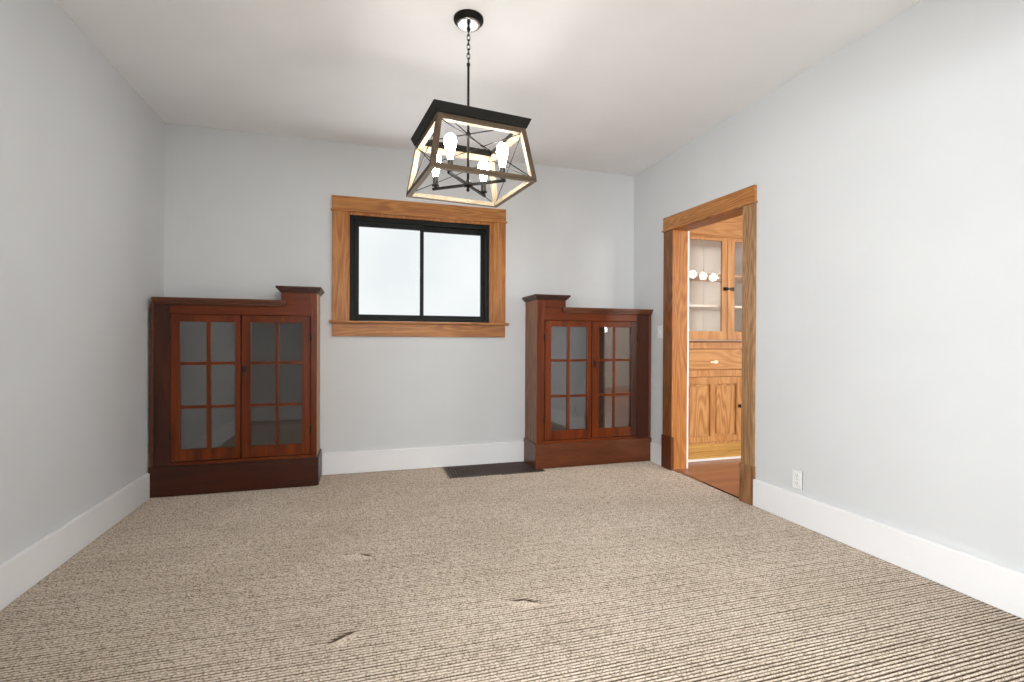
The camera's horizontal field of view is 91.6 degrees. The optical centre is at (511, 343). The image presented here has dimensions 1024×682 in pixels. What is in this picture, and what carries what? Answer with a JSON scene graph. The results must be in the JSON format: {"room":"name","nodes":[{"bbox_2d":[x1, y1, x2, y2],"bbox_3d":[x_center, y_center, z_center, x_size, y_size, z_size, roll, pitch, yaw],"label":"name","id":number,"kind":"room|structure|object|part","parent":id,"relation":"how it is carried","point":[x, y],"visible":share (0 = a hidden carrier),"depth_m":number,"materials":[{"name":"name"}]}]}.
{"room":"dining room","nodes":[
{"label":"dining room","id":0,"kind":"room"},
{"bbox_2d":[0,0,163,563],"bbox_3d":[-1.409,-0.242,-0.481,0.160,2.778,9.106,0,0,-17],"label":"wall","id":1,"kind":"structure","parent":0,"point":[82,151],"depth_m":2.50,"materials":[{"name":"paint"}]},
{"bbox_2d":[0,473,149,610],"bbox_3d":[-2.021,0.993,1.825,0.022,0.178,3.378,0,0,-17],"label":"baseboard","id":2,"kind":"structure","parent":1,"relation":"attached to","point":[25,569],"depth_m":2.45,"materials":[{"name":"white paint"}]},
{"bbox_2d":[164,123,633,474],"bbox_3d":[-0.746,-0.266,4.398,4.275,2.778,0.160,0,0,-17],"label":"wall","id":3,"kind":"structure","parent":0,"point":[247,215],"depth_m":4.20,"materials":[{"name":"paint"}]},
{"bbox_2d":[329,195,508,336],"bbox_3d":[-0.771,-0.637,4.322,1.529,1.153,0.137,0,0,-17],"label":"window","id":4,"kind":"structure","parent":3,"relation":"in","point":[349,213],"depth_m":4.29,"materials":[{"name":"orange wood"}]},
{"bbox_3d":[-1.417,-0.643,4.096,0.115,0.906,0.022,0,0,-17],"label":"casing","id":5,"kind":"part","parent":4,"relation":"part of","materials":[{"name":"orange wood"}]},
{"bbox_3d":[-1.047,-0.625,4.257,0.578,0.810,0.026,0,0,-17],"label":"sash","id":6,"kind":"part","parent":4,"relation":"part of","materials":[{"name":"black plastic"}]},
{"bbox_3d":[-0.764,-1.158,4.290,1.480,0.111,0.025,0,0,-17],"label":"head casing","id":7,"kind":"part","parent":4,"relation":"part of","materials":[{"name":"orange wood"}]},
{"bbox_3d":[-0.789,-0.630,4.353,1.199,0.880,0.067,0,0,-17],"label":"frame","id":8,"kind":"part","parent":4,"relation":"part of","materials":[{"name":"black plastic"}]},
{"bbox_3d":[-0.774,-0.641,4.317,1.249,0.904,0.034,0,0,-17],"label":"stop molding","id":9,"kind":"part","parent":4,"relation":"part of","materials":[{"name":"orange wood"}]},
{"bbox_3d":[-0.529,-0.624,4.446,0.578,0.810,0.027,0,0,-17],"label":"sash","id":10,"kind":"part","parent":4,"relation":"part of","materials":[{"name":"black plastic"}]},
{"bbox_3d":[-0.116,-0.640,4.492,0.116,0.906,0.022,0,0,-17],"label":"casing","id":11,"kind":"part","parent":4,"relation":"part of","materials":[{"name":"orange wood"}]},
{"bbox_2d":[322,442,523,474],"bbox_3d":[-0.722,0.984,4.319,1.737,0.178,0.022,0,0,-17],"label":"baseboard","id":12,"kind":"structure","parent":3,"relation":"attached to","point":[333,463],"depth_m":4.28,"materials":[{"name":"white paint"}]},
{"bbox_2d":[54,0,921,175],"bbox_3d":[0.588,-1.686,0.035,4.275,0.120,9.266,0,0,-17],"label":"ceiling","id":13,"kind":"structure","parent":0,"point":[605,86],"depth_m":2.90,"materials":[{"name":"paint"}]},
{"bbox_2d":[406,9,536,207],"bbox_3d":[-0.221,-1.207,2.521,0.520,0.872,0.520,0,0,-24],"label":"chandelier","id":14,"kind":"object","parent":13,"relation":"hanging from","point":[467,20],"visible":1,"depth_m":2.43,"materials":[{"name":"black metal"}]},
{"bbox_3d":[-0.519,-0.925,2.639,0.091,0.241,0.036,0,0,21],"label":"post","id":15,"kind":"part","parent":14,"relation":"part of","materials":[{"name":"brown wood"}]},
{"bbox_3d":[-0.338,-0.922,2.226,0.036,0.241,0.091,0,0,21],"label":"post","id":16,"kind":"part","parent":14,"relation":"part of","materials":[{"name":"brown wood"}]},
{"bbox_2d":[432,154,440,186],"bbox_3d":[-0.398,-0.902,2.591,0.059,0.181,0.059,0,0,-17],"label":"bulb","id":17,"kind":"object","parent":14,"relation":"attached to","point":[435,172],"depth_m":2.58,"materials":[{"name":"white glass"}]},
{"bbox_3d":[-0.324,-0.805,2.563,0.193,0.013,0.013,0,0,21],"label":"arm","id":18,"kind":"part","parent":14,"relation":"part of","materials":[{"name":"black metal"}]},
{"bbox_2d":[444,133,456,171],"bbox_3d":[-0.291,-0.901,2.348,0.059,0.181,0.059,0,0,-17],"label":"bulb","id":19,"kind":"object","parent":14,"relation":"attached to","point":[450,140],"depth_m":2.33,"materials":[{"name":"white glass"}]},
{"bbox_3d":[-0.262,-0.804,2.422,0.013,0.013,0.193,0,0,21],"label":"arm","id":20,"kind":"part","parent":14,"relation":"part of","materials":[{"name":"black metal"}]},
{"bbox_3d":[-0.222,-1.113,2.522,0.018,0.617,0.018,0,0,-24],"label":"stem","id":21,"kind":"part","parent":14,"relation":"part of","materials":[{"name":"black metal"}]},
{"bbox_3d":[-0.220,-1.501,2.520,0.015,0.174,0.015,0,0,21],"label":"chain","id":22,"kind":"part","parent":14,"relation":"part of","materials":[{"name":"black metal"}]},
{"bbox_3d":[-0.220,-1.613,2.519,0.117,0.004,0.117,0,0,-24],"label":"canopy plate","id":23,"kind":"part","parent":14,"relation":"part of","materials":[{"name":"silver metal"}]},
{"bbox_3d":[-0.222,-1.065,2.522,0.481,0.042,0.481,0,0,-24],"label":"trim","id":24,"kind":"part","parent":14,"relation":"part of","materials":[{"name":"black metal"}]},
{"bbox_3d":[-0.183,-0.805,2.625,0.013,0.013,0.193,0,0,21],"label":"arm","id":25,"kind":"part","parent":14,"relation":"part of","materials":[{"name":"black metal"}]},
{"bbox_2d":[478,160,488,193],"bbox_3d":[-0.154,-0.902,2.698,0.059,0.181,0.059,0,0,-17],"label":"bulb","id":26,"kind":"object","parent":14,"relation":"attached to","point":[483,164],"depth_m":2.68,"materials":[{"name":"white glass"}]},
{"bbox_3d":[-0.122,-0.804,2.484,0.193,0.013,0.013,0,0,21],"label":"arm","id":27,"kind":"part","parent":14,"relation":"part of","materials":[{"name":"black metal"}]},
{"bbox_3d":[-0.106,-0.924,2.820,0.036,0.241,0.091,0,0,21],"label":"post","id":28,"kind":"part","parent":14,"relation":"part of","materials":[{"name":"brown wood"}]},
{"bbox_2d":[496,142,507,178],"bbox_3d":[-0.047,-0.900,2.455,0.059,0.181,0.059,0,0,-17],"label":"bulb","id":29,"kind":"object","parent":14,"relation":"attached to","point":[502,148],"depth_m":2.44,"materials":[{"name":"white glass"}]},
{"bbox_3d":[0.075,-0.921,2.407,0.091,0.241,0.036,0,0,21],"label":"post","id":30,"kind":"part","parent":14,"relation":"part of","materials":[{"name":"brown wood"}]},
{"bbox_2d":[0,458,1023,681],"bbox_3d":[2.893,1.128,0.765,8.814,0.079,8.962,0,0,-17],"label":"floor","id":31,"kind":"structure","parent":0,"point":[641,571],"depth_m":2.16,"materials":[{"name":"carpet"}]},
{"bbox_2d":[149,286,323,497],"bbox_3d":[-2.020,0.319,3.748,1.118,1.497,0.344,0,0,-17],"label":"cabinet","id":32,"kind":"object","parent":31,"relation":"on","point":[235,383],"visible":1,"depth_m":3.69,"materials":[{"name":"brown wood"}]},
{"bbox_3d":[-2.184,0.310,3.562,0.439,1.036,0.023,0,0,-17],"label":"door","id":33,"kind":"part","parent":32,"relation":"part of","materials":[{"name":"red wood"}]},
{"bbox_3d":[-1.963,0.853,3.637,0.916,0.037,0.020,0,0,-17],"label":"rail","id":34,"kind":"part","parent":32,"relation":"part of","materials":[{"name":"red wood"}]},
{"bbox_3d":[-1.959,-0.299,3.631,0.916,0.176,0.020,0,0,-17],"label":"rail","id":35,"kind":"part","parent":32,"relation":"part of","materials":[{"name":"red wood"}]},
{"bbox_3d":[-1.746,0.311,3.696,0.461,1.036,0.023,0,0,-17],"label":"door","id":36,"kind":"part","parent":32,"relation":"part of","materials":[{"name":"red wood"}]},
{"bbox_3d":[-1.528,0.248,3.917,0.014,1.269,0.307,0,0,-17],"label":"panel","id":37,"kind":"part","parent":32,"relation":"part of","materials":[{"name":"red wood"}]},
{"bbox_2d":[441,461,544,478],"bbox_3d":[-0.165,1.082,4.277,0.828,0.019,0.372,0,0,-17],"label":"floor vent","id":38,"kind":"object","parent":31,"relation":"in","point":[506,468],"visible":0.81,"depth_m":4.26,"materials":[{"name":"brown metal"}]},
{"bbox_2d":[522,294,652,468],"bbox_3d":[0.692,0.325,4.570,1.153,1.497,0.354,0,0,-17],"label":"cabinet","id":39,"kind":"object","parent":31,"relation":"on","point":[588,370],"visible":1,"depth_m":4.50,"materials":[{"name":"brown wood"}]},
{"bbox_3d":[0.174,0.252,4.431,0.014,1.269,0.317,0,0,-17],"label":"panel","id":40,"kind":"part","parent":39,"relation":"part of","materials":[{"name":"brown wood"}]},
{"bbox_3d":[0.491,0.317,4.368,0.438,1.036,0.023,0,0,-17],"label":"door","id":41,"kind":"part","parent":39,"relation":"part of","materials":[{"name":"red wood"}]},
{"bbox_3d":[0.705,0.860,4.441,0.900,0.037,0.020,0,0,-17],"label":"rail","id":42,"kind":"part","parent":39,"relation":"part of","materials":[{"name":"red wood"}]},
{"bbox_3d":[0.710,-0.292,4.434,0.900,0.176,0.020,0,0,-17],"label":"rail","id":43,"kind":"part","parent":39,"relation":"part of","materials":[{"name":"red wood"}]},
{"bbox_3d":[0.894,0.318,4.491,0.388,1.036,0.023,0,0,-17],"label":"door","id":44,"kind":"part","parent":39,"relation":"part of","materials":[{"name":"red wood"}]},
{"bbox_2d":[688,215,742,461],"bbox_3d":[2.112,-0.196,4.885,1.420,2.544,0.479,0,0,-17],"label":"hutch","id":45,"kind":"object","parent":31,"relation":"on","point":[715,250],"visible":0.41,"depth_m":4.64,"materials":[{"name":"orange wood"}]},
{"bbox_3d":[1.709,0.611,4.569,0.242,0.480,0.014,0,0,-17],"label":"panel","id":46,"kind":"part","parent":45,"relation":"part of","materials":[{"name":"brown wood"}]},
{"bbox_3d":[1.769,-0.506,4.577,0.511,0.936,0.022,0,0,-17],"label":"glass door","id":47,"kind":"part","parent":45,"relation":"part of","materials":[{"name":"brown wood"}]},
{"bbox_3d":[2.162,0.986,4.713,1.420,0.150,0.018,0,0,-17],"label":"toe panel","id":48,"kind":"part","parent":45,"relation":"part of","materials":[{"name":"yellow wood"}]},
{"bbox_3d":[2.164,1.067,4.707,1.420,0.020,0.032,0,0,-17],"label":"shoe molding","id":49,"kind":"part","parent":45,"relation":"part of","materials":[{"name":"white paint"}]},
{"bbox_3d":[1.851,0.606,4.609,0.652,0.599,0.022,0,0,-17],"label":"cupboard door","id":50,"kind":"part","parent":45,"relation":"part of","materials":[{"name":"brown wood"}]},
{"bbox_3d":[2.167,-0.027,4.707,1.420,1.900,0.020,0,0,-17],"label":"frame","id":51,"kind":"part","parent":45,"relation":"part of","materials":[{"name":"brown wood"}]},
{"bbox_2d":[689,273,741,282],"bbox_3d":[2.105,-0.643,4.913,1.378,0.020,0.369,0,0,-17],"label":"shelf","id":52,"kind":"object","parent":45,"relation":"attached to","point":[693,277],"depth_m":4.83,"materials":[{"name":"white wood"}]},
{"bbox_2d":[689,304,741,310],"bbox_3d":[2.104,-0.353,4.915,1.378,0.020,0.369,0,0,-17],"label":"shelf","id":53,"kind":"object","parent":45,"relation":"attached to","point":[692,307],"depth_m":4.82,"materials":[{"name":"beige paint"}]},
{"bbox_3d":[1.853,0.143,4.607,0.652,0.188,0.022,0,0,-17],"label":"drawer","id":54,"kind":"part","parent":45,"relation":"part of","materials":[{"name":"brown wood"}]},
{"bbox_3d":[1.988,0.612,4.654,0.242,0.480,0.014,0,0,-17],"label":"panel","id":55,"kind":"part","parent":45,"relation":"part of","materials":[{"name":"brown wood"}]},
{"bbox_3d":[2.263,-0.504,4.728,0.511,0.936,0.022,0,0,-17],"label":"glass door","id":56,"kind":"part","parent":45,"relation":"part of","materials":[{"name":"brown wood"}]},
{"bbox_2d":[634,0,1023,572],"bbox_3d":[2.553,-0.232,0.644,0.154,2.778,8.946,0,0,-17],"label":"wall","id":57,"kind":"structure","parent":0,"point":[887,173],"depth_m":2.50,"materials":[{"name":"paint"}]},
{"bbox_2d":[650,442,660,465],"bbox_3d":[1.309,0.992,4.490,0.022,0.178,0.190,0,0,-17],"label":"baseboard","id":58,"kind":"structure","parent":57,"relation":"attached to","point":[655,449],"depth_m":4.50,"materials":[{"name":"white paint"}]},
{"bbox_2d":[657,326,662,337],"bbox_3d":[1.320,-0.105,4.462,0.022,0.113,0.076,0,0,-17],"label":"light switch","id":59,"kind":"object","parent":57,"relation":"attached to","point":[659,328],"visible":1,"depth_m":4.46,"materials":[{"name":"white plastic"}]},
{"bbox_2d":[661,185,757,505],"bbox_3d":[1.554,-0.002,3.899,0.208,2.198,1.108,0,0,-17],"label":"door frame","id":60,"kind":"structure","parent":57,"relation":"in","point":[677,227],"depth_m":4.26,"materials":[{"name":"beige wood"}]},
{"bbox_3d":[1.360,-0.092,4.332,0.022,1.779,0.130,0,0,-17],"label":"casing","id":61,"kind":"part","parent":60,"relation":"part of","materials":[{"name":"brown wood"}]},
{"bbox_3d":[1.647,0.000,3.916,0.022,2.190,1.080,0,0,-17],"label":"kitchen casing","id":62,"kind":"part","parent":60,"relation":"part of","materials":[{"name":"white paint"}]},
{"bbox_3d":[1.489,-1.032,3.872,0.024,0.138,1.086,0,0,-16],"label":"head casing","id":63,"kind":"part","parent":60,"relation":"part of","materials":[{"name":"orange wood"}]},
{"bbox_3d":[1.619,-0.061,3.407,0.020,1.779,0.109,0,0,-17],"label":"casing","id":64,"kind":"part","parent":60,"relation":"part of","materials":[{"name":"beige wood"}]},
{"bbox_2d":[792,469,802,489],"bbox_3d":[1.735,0.824,3.029,0.013,0.111,0.068,0,0,-17],"label":"wall outlet","id":65,"kind":"object","parent":57,"relation":"attached to","point":[797,476],"visible":1,"depth_m":3.02,"materials":[{"name":"white plastic"}]},
{"bbox_2d":[753,479,1023,618],"bbox_3d":[1.935,1.006,2.358,0.022,0.178,2.090,0,0,-17],"label":"baseboard","id":66,"kind":"structure","parent":57,"relation":"attached to","point":[1001,587],"depth_m":2.41,"materials":[{"name":"white paint"}]}
]}

